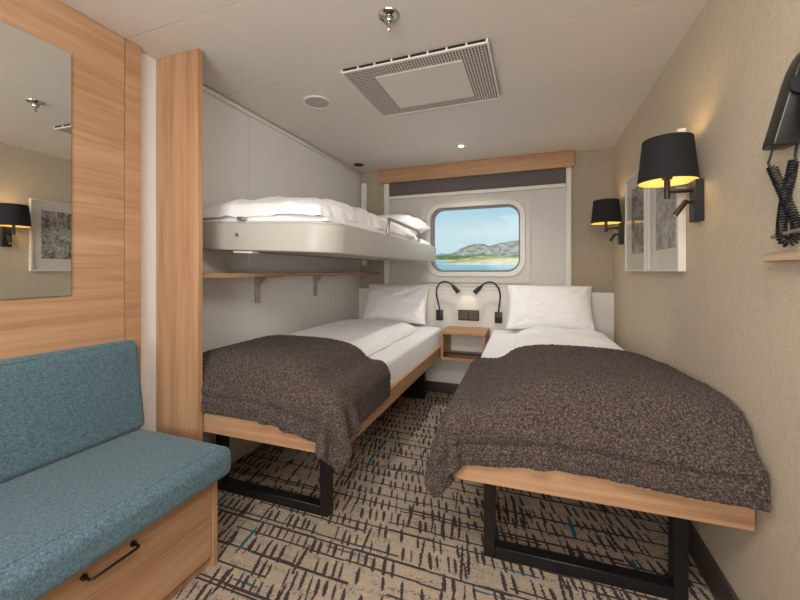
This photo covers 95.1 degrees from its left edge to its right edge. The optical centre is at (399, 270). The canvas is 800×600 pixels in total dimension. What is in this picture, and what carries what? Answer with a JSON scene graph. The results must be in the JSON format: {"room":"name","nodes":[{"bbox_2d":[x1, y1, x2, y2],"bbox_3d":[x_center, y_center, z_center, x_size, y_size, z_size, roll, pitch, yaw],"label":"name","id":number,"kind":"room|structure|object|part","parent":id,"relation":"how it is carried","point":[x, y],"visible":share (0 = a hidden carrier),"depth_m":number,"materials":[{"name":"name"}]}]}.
{"room":"ship interior","nodes":[
{"label":"ship interior","id":0,"kind":"room"},
{"bbox_2d":[141,52,359,463],"bbox_3d":[-1.358,0.070,1.401,0.150,2.140,5.390,0,0,20],"label":"wall","id":1,"kind":"structure","parent":0,"point":[244,157],"depth_m":2.28,"materials":[{"name":"white paint"}]},
{"bbox_2d":[0,0,124,359],"bbox_3d":[-1.674,0.070,0.278,0.034,2.139,2.764,0,0,20],"label":"cladding","id":2,"kind":"object","parent":1,"relation":"attached to","point":[94,314],"visible":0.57,"depth_m":1.44,"materials":[{"name":"brown wood"}]},
{"bbox_2d":[0,20,71,299],"bbox_3d":[-1.395,-0.363,0.950,0.006,0.917,0.923,0,0,19],"label":"wall mirror","id":3,"kind":"object","parent":2,"relation":"attached to","point":[36,74],"visible":1,"depth_m":1.28,"materials":[{"name":"silver mirror glass"}]},
{"bbox_2d":[125,39,140,377],"bbox_3d":[-1.183,0.070,1.609,0.034,2.139,0.066,0,0,20],"label":"cladding","id":4,"kind":"object","parent":1,"relation":"attached to","point":[132,51],"visible":0.48,"depth_m":1.60,"materials":[{"name":"brown wood"}]},
{"bbox_2d":[203,85,360,175],"bbox_3d":[-0.763,-0.981,2.750,0.032,0.026,2.108,0,0,20],"label":"trim","id":5,"kind":"structure","parent":1,"relation":"attached to","point":[205,89],"depth_m":2.45,"materials":[{"name":"white metal"}]},
{"bbox_2d":[203,272,378,302],"bbox_3d":[-0.673,0.108,2.692,0.241,0.193,2.035,0,0,20],"label":"wall shelf","id":6,"kind":"object","parent":1,"relation":"attached to","point":[259,277],"visible":0.96,"depth_m":2.35,"materials":[{"name":"brown wood"}]},
{"bbox_2d":[203,217,435,261],"bbox_3d":[-0.369,-0.208,2.643,0.832,0.261,1.906,0,0,20],"label":"bunk bed","id":7,"kind":"object","parent":1,"relation":"attached to","point":[295,238],"visible":0.97,"depth_m":1.80,"materials":[{"name":"metal"}]},
{"bbox_2d":[203,214,431,245],"bbox_3d":[-0.380,-0.271,2.659,0.795,0.085,1.844,0,0,20],"label":"mattress","id":8,"kind":"object","parent":7,"relation":"on","point":[277,217],"visible":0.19,"depth_m":1.80,"materials":[{"name":"white fabric"}]},
{"bbox_2d":[203,196,416,238],"bbox_3d":[-0.460,-0.338,2.456,0.790,0.196,1.441,0,0,20],"label":"duvet","id":9,"kind":"object","parent":8,"relation":"on","point":[267,206],"visible":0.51,"depth_m":1.85,"materials":[{"name":"white fabric"}]},
{"bbox_2d":[378,214,430,234],"bbox_3d":[-0.082,-0.411,3.297,0.641,0.213,0.438,0,0,18],"label":"pillow","id":10,"kind":"object","parent":8,"relation":"on","point":[416,223],"visible":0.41,"depth_m":3.11,"materials":[{"name":"white fabric"}]},
{"bbox_3d":[0.037,-0.283,2.597,0.021,0.111,0.669,2,1,20],"label":"guard rail","id":11,"kind":"part","parent":7,"relation":"part of","materials":[{"name":"metal"}]},
{"bbox_2d":[59,0,706,173],"bbox_3d":[-0.217,-1.050,0.981,2.581,0.100,5.390,0,0,20],"label":"ceiling","id":12,"kind":"structure","parent":0,"point":[574,75],"depth_m":1.70,"materials":[{"name":"paint"}]},
{"bbox_2d":[303,95,331,108],"bbox_3d":[-0.489,-0.996,2.165,0.166,0.008,0.166,0,0,20],"label":"ceiling speaker","id":13,"kind":"object","parent":12,"relation":"attached to","point":[313,101],"visible":1,"depth_m":2.16,"materials":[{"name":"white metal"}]},
{"bbox_2d":[353,163,363,166],"bbox_3d":[-0.390,-0.994,3.437,0.100,0.012,0.100,0,0,20],"label":"valve","id":14,"kind":"object","parent":12,"relation":"attached to","point":[354,164],"visible":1,"depth_m":3.42,"materials":[{"name":"black metal"}]},
{"bbox_2d":[378,7,399,30],"bbox_3d":[-0.043,-0.969,1.429,0.086,0.063,0.086,0,0,20],"label":"sprinkler","id":15,"kind":"object","parent":12,"relation":"attached to","point":[389,15],"visible":1,"depth_m":1.42,"materials":[{"name":"silver metal"}]},
{"bbox_2d":[341,38,499,116],"bbox_3d":[0.136,-0.987,1.947,0.720,0.024,0.548,0,0,20],"label":"ceiling vent","id":16,"kind":"object","parent":12,"relation":"in","point":[460,74],"visible":1,"depth_m":1.87,"materials":[{"name":"white metal"}]},
{"bbox_3d":[0.145,-0.978,1.946,0.442,0.006,0.372,0,0,20],"label":"panel","id":17,"kind":"part","parent":16,"relation":"part of","materials":[{"name":"paint"}]},
{"bbox_2d":[453,143,468,148],"bbox_3d":[0.488,-0.997,2.928,0.124,0.006,0.124,0,0,20],"label":"recessed light","id":18,"kind":"object","parent":12,"relation":"in","point":[456,146],"visible":1,"depth_m":2.92,"materials":[{"name":"white metal"}]},
{"bbox_2d":[380,150,573,183],"bbox_3d":[0.622,-0.931,3.332,1.750,0.133,0.023,0,0,20],"label":"valance","id":19,"kind":"object","parent":12,"relation":"attached to","point":[563,159],"visible":1,"depth_m":3.28,"materials":[{"name":"brown wood"}]},
{"bbox_2d":[171,391,714,599],"bbox_3d":[-0.217,1.190,0.981,2.581,0.100,5.390,0,0,20],"label":"floor","id":20,"kind":"structure","parent":0,"point":[385,536],"depth_m":1.58,"materials":[{"name":"carpet"}]},
{"bbox_2d":[0,340,230,599],"bbox_3d":[-1.265,0.713,0.526,0.560,0.854,2.112,0,0,20],"label":"sofa","id":21,"kind":"object","parent":20,"relation":"on","point":[95,504],"visible":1,"depth_m":1.21,"materials":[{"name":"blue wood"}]},
{"bbox_3d":[-1.489,0.480,0.606,0.084,0.389,2.106,0,0,20],"label":"backrest","id":22,"kind":"part","parent":21,"relation":"part of","materials":[{"name":"teal fabric"}]},
{"bbox_3d":[-0.830,0.840,1.061,0.038,0.017,0.149,0,0,20],"label":"handle","id":23,"kind":"part","parent":21,"relation":"part of","materials":[{"name":"black metal"}]},
{"bbox_2d":[0,428,230,599],"bbox_3d":[-1.264,0.728,0.526,0.558,0.118,2.112,0,0,20],"label":"seat cushion","id":24,"kind":"object","parent":21,"relation":"on","point":[61,515],"depth_m":1.10,"materials":[{"name":"teal fabric"}]},
{"bbox_3d":[-0.899,0.954,0.954,0.020,0.283,0.967,0,0,20],"label":"drawer","id":25,"kind":"part","parent":21,"relation":"part of","materials":[{"name":"brown wood"}]},
{"bbox_2d":[156,49,202,441],"bbox_3d":[-1.026,0.070,1.699,0.266,2.139,0.026,0,0,20],"label":"partition panel","id":26,"kind":"object","parent":20,"relation":"on","point":[179,77],"visible":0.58,"depth_m":1.68,"materials":[{"name":"brown wood"}]},
{"bbox_2d":[203,345,440,517],"bbox_3d":[-0.334,0.895,2.535,0.880,0.490,1.994,0,0,19],"label":"bed","id":27,"kind":"object","parent":20,"relation":"on","point":[412,384],"visible":0.2,"depth_m":1.73,"materials":[{"name":"brown wood"}]},
{"bbox_3d":[-0.933,0.913,1.928,0.044,0.454,0.050,0,0,19],"label":"leg","id":28,"kind":"part","parent":27,"relation":"part of","materials":[{"name":"black metal"}]},
{"bbox_3d":[-0.662,0.694,1.605,0.880,0.087,0.022,0,0,19],"label":"foot panel","id":29,"kind":"part","parent":27,"relation":"part of","materials":[{"name":"brown wood"}]},
{"bbox_3d":[-0.345,0.913,1.720,0.044,0.454,0.050,0,0,19],"label":"leg","id":30,"kind":"part","parent":27,"relation":"part of","materials":[{"name":"black metal"}]},
{"bbox_3d":[0.070,0.694,2.392,0.022,0.087,1.949,0,0,19],"label":"rail","id":31,"kind":"part","parent":27,"relation":"part of","materials":[{"name":"brown wood"}]},
{"bbox_2d":[368,326,440,384],"bbox_3d":[-0.334,0.580,2.535,0.831,0.162,1.942,0,0,19],"label":"mattress","id":32,"kind":"object","parent":27,"relation":"on","point":[402,355],"visible":0.14,"depth_m":2.48,"materials":[{"name":"white fabric"}]},
{"bbox_2d":[288,318,416,355],"bbox_3d":[-0.451,0.447,2.429,0.712,0.099,1.611,0,0,19],"label":"duvet","id":33,"kind":"object","parent":32,"relation":"on","point":[370,336],"visible":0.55,"depth_m":2.52,"materials":[{"name":"white fabric"}]},
{"bbox_2d":[200,335,390,473],"bbox_3d":[-0.552,0.583,1.805,0.951,0.414,0.632,0,0,19],"label":"throw blanket","id":34,"kind":"object","parent":33,"relation":"on","point":[319,390],"visible":0.95,"depth_m":1.60,"materials":[{"name":"fabric"}]},
{"bbox_2d":[363,284,429,324],"bbox_3d":[-0.043,0.303,3.448,0.624,0.355,0.245,0,0,16],"label":"pillow","id":35,"kind":"object","parent":32,"relation":"on","point":[392,302],"visible":0.9,"depth_m":3.38,"materials":[{"name":"white fabric"}]},
{"bbox_2d":[452,465,754,599],"bbox_3d":[0.896,0.895,2.119,0.885,0.490,1.994,0,0,18],"label":"bed","id":36,"kind":"object","parent":20,"relation":"on","point":[679,510],"visible":0.33,"depth_m":1.26,"materials":[{"name":"brown wood"}]},
{"bbox_3d":[0.364,0.913,1.482,0.044,0.454,0.050,0,0,18],"label":"leg","id":37,"kind":"part","parent":36,"relation":"part of","materials":[{"name":"black metal"}]},
{"bbox_2d":[481,330,519,357],"bbox_3d":[0.896,0.580,2.119,0.836,0.162,1.942,0,0,18],"label":"mattress","id":38,"kind":"object","parent":36,"relation":"on","point":[500,343],"visible":0.13,"depth_m":2.52,"materials":[{"name":"white fabric"}]},
{"bbox_2d":[506,285,595,330],"bbox_3d":[1.206,0.297,2.967,0.660,0.349,0.252,0,0,19],"label":"pillow","id":39,"kind":"object","parent":38,"relation":"on","point":[567,307],"visible":0.88,"depth_m":2.90,"materials":[{"name":"white fabric"}]},
{"bbox_2d":[514,326,624,350],"bbox_3d":[0.928,0.445,1.955,0.649,0.104,1.601,0,0,18],"label":"duvet","id":40,"kind":"object","parent":38,"relation":"on","point":[538,335],"visible":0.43,"depth_m":2.28,"materials":[{"name":"white fabric"}]},
{"bbox_2d":[424,344,771,512],"bbox_3d":[0.671,0.590,1.515,0.983,0.423,0.871,0,0,18],"label":"throw blanket","id":41,"kind":"object","parent":40,"relation":"on","point":[618,416],"visible":1,"depth_m":1.19,"materials":[{"name":"fabric"}]},
{"bbox_3d":[0.587,0.694,1.183,0.885,0.087,0.022,0,0,18],"label":"foot panel","id":42,"kind":"part","parent":36,"relation":"part of","materials":[{"name":"brown wood"}]},
{"bbox_3d":[0.973,0.913,1.281,0.044,0.454,0.050,0,0,18],"label":"leg","id":43,"kind":"part","parent":36,"relation":"part of","materials":[{"name":"black metal"}]},
{"bbox_2d":[360,148,612,292],"bbox_3d":[0.664,0.070,3.443,2.331,2.140,0.140,0,0,20],"label":"wall","id":44,"kind":"structure","parent":0,"point":[592,171],"depth_m":3.04,"materials":[{"name":"beige paint"}]},
{"bbox_2d":[361,183,367,264],"bbox_3d":[-0.363,-0.475,3.725,0.060,0.830,0.039,0,0,20],"label":"duct","id":45,"kind":"object","parent":44,"relation":"attached to","point":[364,186],"visible":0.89,"depth_m":3.71,"materials":[{"name":"white metal"}]},
{"bbox_2d":[384,183,389,283],"bbox_3d":[-0.131,-0.360,3.644,0.054,1.040,0.031,0,0,20],"label":"trim","id":46,"kind":"structure","parent":44,"relation":"attached to","point":[386,186],"depth_m":3.63,"materials":[{"name":"white metal"}]},
{"bbox_2d":[426,380,458,393],"bbox_3d":[0.642,1.090,3.331,2.267,0.100,0.014,0,0,20],"label":"baseboard","id":47,"kind":"structure","parent":44,"relation":"attached to","point":[431,386],"depth_m":3.42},
{"bbox_2d":[390,188,565,286],"bbox_3d":[0.661,-0.278,3.398,1.603,0.855,0.097,0,0,20],"label":"wall panel","id":48,"kind":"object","parent":44,"relation":"in","point":[541,212],"depth_m":3.22,"materials":[{"name":"metal"}]},
{"bbox_3d":[0.665,-0.278,3.357,0.995,0.765,0.008,0,0,20],"label":"frame","id":49,"kind":"part","parent":48,"relation":"part of","materials":[{"name":"white plastic"}]},
{"bbox_2d":[389,168,565,199],"bbox_3d":[0.645,-0.805,3.354,1.601,0.200,0.032,0,0,20],"label":"roller blind","id":50,"kind":"object","parent":48,"relation":"attached to","point":[546,178],"visible":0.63,"depth_m":3.32,"materials":[{"name":"fabric"}]},
{"bbox_3d":[0.644,-0.721,3.352,1.601,0.031,0.028,0,0,20],"label":"rail","id":51,"kind":"part","parent":50,"relation":"part of","materials":[{"name":"white metal"}]},
{"bbox_2d":[359,284,613,383],"bbox_3d":[0.650,0.632,3.333,2.279,1.016,0.012,0,0,20],"label":"headboard","id":52,"kind":"object","parent":44,"relation":"attached to","point":[486,301],"visible":0.23,"depth_m":3.36,"materials":[{"name":"white metal"}]},
{"bbox_2d":[436,281,459,319],"bbox_3d":[0.442,0.274,3.364,0.246,0.370,0.074,0,0,29],"label":"light","id":53,"kind":"object","parent":52,"relation":"attached to","point":[439,313],"visible":1,"depth_m":3.40,"materials":[{"name":"black metal"}]},
{"bbox_2d":[441,326,489,362],"bbox_3d":[0.572,0.631,3.186,0.372,0.247,0.314,0,0,20],"label":"nightstand","id":54,"kind":"object","parent":52,"relation":"attached to","point":[447,354],"visible":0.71,"depth_m":3.11,"materials":[{"name":"brown wood"}]},
{"bbox_3d":[0.408,0.633,3.248,0.022,0.198,0.312,0,0,20],"label":"panel","id":55,"kind":"part","parent":54,"relation":"part of","materials":[{"name":"brown wood"}]},
{"bbox_3d":[0.736,0.633,3.126,0.022,0.198,0.312,0,0,20],"label":"panel","id":56,"kind":"part","parent":54,"relation":"part of","materials":[{"name":"brown wood"}]},
{"bbox_2d":[458,310,478,320],"bbox_3d":[0.624,0.404,3.334,0.188,0.096,0.023,0,0,20],"label":"power socket","id":57,"kind":"object","parent":52,"relation":"attached to","point":[468,315],"visible":1,"depth_m":3.33,"materials":[{"name":"brown plastic"}]},
{"bbox_2d":[459,311,466,318],"bbox_3d":[0.579,0.404,3.345,0.072,0.074,0.004,0,0,20],"label":"outlet","id":58,"kind":"object","parent":57,"relation":"attached to","point":[462,314],"depth_m":3.34,"materials":[{"name":"brown plastic"}]},
{"bbox_2d":[470,311,477,319],"bbox_3d":[0.665,0.404,3.313,0.072,0.074,0.004,0,0,20],"label":"outlet","id":59,"kind":"object","parent":57,"relation":"attached to","point":[473,314],"depth_m":3.31,"materials":[{"name":"brown plastic"}]},
{"bbox_2d":[473,281,501,322],"bbox_3d":[0.775,0.274,3.230,0.260,0.370,0.071,0,0,2],"label":"light","id":60,"kind":"object","parent":52,"relation":"attached to","point":[498,315],"visible":1,"depth_m":3.22,"materials":[{"name":"black metal"}]},
{"bbox_2d":[566,167,571,285],"bbox_3d":[1.417,-0.360,3.073,0.040,1.040,0.031,0,0,20],"label":"trim","id":61,"kind":"structure","parent":44,"relation":"attached to","point":[568,169],"depth_m":3.06,"materials":[{"name":"white metal"}]},
{"bbox_2d":[613,0,799,599],"bbox_3d":[0.909,0.070,0.565,0.120,2.140,5.390,0,0,20],"label":"wall","id":62,"kind":"structure","parent":0,"point":[729,322],"depth_m":1.15,"materials":[{"name":"paint"}]},
{"bbox_2d":[591,198,623,244],"bbox_3d":[1.506,-0.352,2.674,0.200,0.325,0.200,0,0,-25],"label":"wall lamp","id":63,"kind":"object","parent":62,"relation":"attached to","point":[605,212],"visible":1,"depth_m":2.61,"materials":[{"name":"black fabric"}]},
{"bbox_3d":[1.506,-0.340,2.674,0.036,0.111,0.036,0,0,20],"label":"stem","id":64,"kind":"part","parent":63,"relation":"part of","materials":[{"name":"black metal"}]},
{"bbox_3d":[1.506,-0.431,2.674,0.200,0.168,0.200,0,0,20],"label":"lamp shade","id":65,"kind":"part","parent":63,"relation":"part of","materials":[{"name":"black fabric"}]},
{"bbox_3d":[1.595,-0.269,2.641,0.030,0.158,0.058,0,0,20],"label":"plate","id":66,"kind":"part","parent":63,"relation":"part of","materials":[{"name":"black metal"}]},
{"bbox_2d":[625,168,647,270],"bbox_3d":[1.446,-0.300,2.239,0.029,0.604,0.462,0,0,20],"label":"framed picture","id":67,"kind":"object","parent":62,"relation":"attached to","point":[636,198],"visible":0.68,"depth_m":2.24},
{"bbox_2d":[632,187,643,254],"bbox_3d":[1.437,-0.310,2.215,0.002,0.410,0.280,0,0,20],"label":"print","id":68,"kind":"object","parent":67,"relation":"attached to","point":[637,193],"depth_m":2.21},
{"bbox_2d":[648,128,685,270],"bbox_3d":[1.266,-0.300,1.752,0.029,0.604,0.447,0,0,20],"label":"framed picture","id":69,"kind":"object","parent":62,"relation":"attached to","point":[666,232],"visible":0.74,"depth_m":1.72},
{"bbox_2d":[656,186,675,249],"bbox_3d":[1.264,-0.310,1.745,0.002,0.410,0.280,0,0,20],"label":"print","id":70,"kind":"object","parent":69,"relation":"attached to","point":[665,221],"depth_m":1.74},
{"bbox_2d":[637,132,703,221],"bbox_3d":[1.049,-0.352,1.438,0.200,0.325,0.200,0,0,-25],"label":"wall lamp","id":71,"kind":"object","parent":62,"relation":"attached to","point":[668,160],"visible":1,"depth_m":1.38,"materials":[{"name":"black fabric"}]},
{"bbox_3d":[1.049,-0.340,1.438,0.036,0.111,0.036,0,0,20],"label":"stem","id":72,"kind":"part","parent":71,"relation":"part of","materials":[{"name":"black metal"}]},
{"bbox_3d":[1.049,-0.431,1.438,0.200,0.168,0.200,0,0,20],"label":"lamp shade","id":73,"kind":"part","parent":71,"relation":"part of","materials":[{"name":"black fabric"}]},
{"bbox_3d":[1.087,-0.312,1.424,0.080,0.017,0.017,0,0,20],"label":"arm","id":74,"kind":"part","parent":71,"relation":"part of","materials":[{"name":"black metal"}]},
{"bbox_3d":[1.139,-0.269,1.405,0.030,0.158,0.058,0,0,20],"label":"plate","id":75,"kind":"part","parent":71,"relation":"part of","materials":[{"name":"black metal"}]},
{"bbox_2d":[689,520,738,599],"bbox_3d":[0.846,1.080,0.589,0.014,0.120,5.090,0,0,20],"label":"baseboard","id":76,"kind":"structure","parent":62,"relation":"attached to","point":[714,578],"depth_m":1.31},
{"bbox_2d":[762,251,799,261],"bbox_3d":[0.814,-0.035,0.525,0.030,0.021,0.948,0,0,20],"label":"wall ledge","id":77,"kind":"object","parent":62,"relation":"attached to","point":[794,255],"visible":1,"depth_m":0.90,"materials":[{"name":"brown wood"}]},
{"bbox_2d":[762,52,799,246],"bbox_3d":[0.912,-0.319,0.838,0.070,0.523,0.164,0,0,20],"label":"wall telephone","id":78,"kind":"object","parent":62,"relation":"attached to","point":[783,132],"visible":1,"depth_m":0.88,"materials":[{"name":"plastic"}]},
{"bbox_3d":[0.935,-0.188,0.893,0.063,0.261,0.046,0,0,20],"label":"coiled cord","id":79,"kind":"part","parent":78,"relation":"part of","materials":[{"name":"plastic"}]},
{"bbox_2d":[770,228,799,238],"bbox_3d":[0.929,-0.090,0.863,0.016,0.020,0.112,0,0,2],"label":"hook","id":80,"kind":"object","parent":62,"relation":"attached to","point":[797,230],"visible":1,"depth_m":0.87,"materials":[{"name":"metal"}]},
{"label":"outside","id":81,"kind":"structure","parent":0,"visible":0},
{"bbox_2d":[436,240,518,255],"bbox_3d":[95.000,-20.789,388.000,241.936,26.858,238.383,0,0,20],"label":"hills","id":82,"kind":"structure","parent":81,"point":[511,248],"depth_m":365.88,"materials":[{"name":"grey stone"}]},
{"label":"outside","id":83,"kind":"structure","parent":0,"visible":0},
{"bbox_2d":[447,258,518,264],"bbox_3d":[34.000,-1.929,93.000,66.090,2.544,64.906,0,0,20],"label":"spit","id":84,"kind":"structure","parent":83,"point":[497,261],"depth_m":81.52,"materials":[{"name":"beige sand"}]},
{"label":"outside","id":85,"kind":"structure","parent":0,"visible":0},
{"bbox_2d":[435,261,515,269],"bbox_3d":[30.000,-3.934,158.000,454.802,9.372,397.956,0,0,20],"label":"water","id":86,"kind":"structure","parent":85,"point":[442,265],"depth_m":54.62,"materials":[{"name":"blue liquid"}]},
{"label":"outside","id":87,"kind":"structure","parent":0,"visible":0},
{"bbox_2d":[445,255,518,262],"bbox_3d":[47.000,-3.896,128.000,81.302,4.352,75.380,0,0,20],"label":"dunes","id":88,"kind":"object","parent":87,"point":[474,258],"visible":0.22,"depth_m":119.70,"materials":[{"name":"beige sand"}]},
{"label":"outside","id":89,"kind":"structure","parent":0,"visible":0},
{"bbox_2d":[436,255,517,259],"bbox_3d":[75.000,-9.996,285.000,156.651,5.830,95.067,0,0,20],"label":"trees","id":90,"kind":"object","parent":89,"point":[442,257],"visible":0.2,"depth_m":273.43,"materials":[{"name":"green plant"}]}
]}

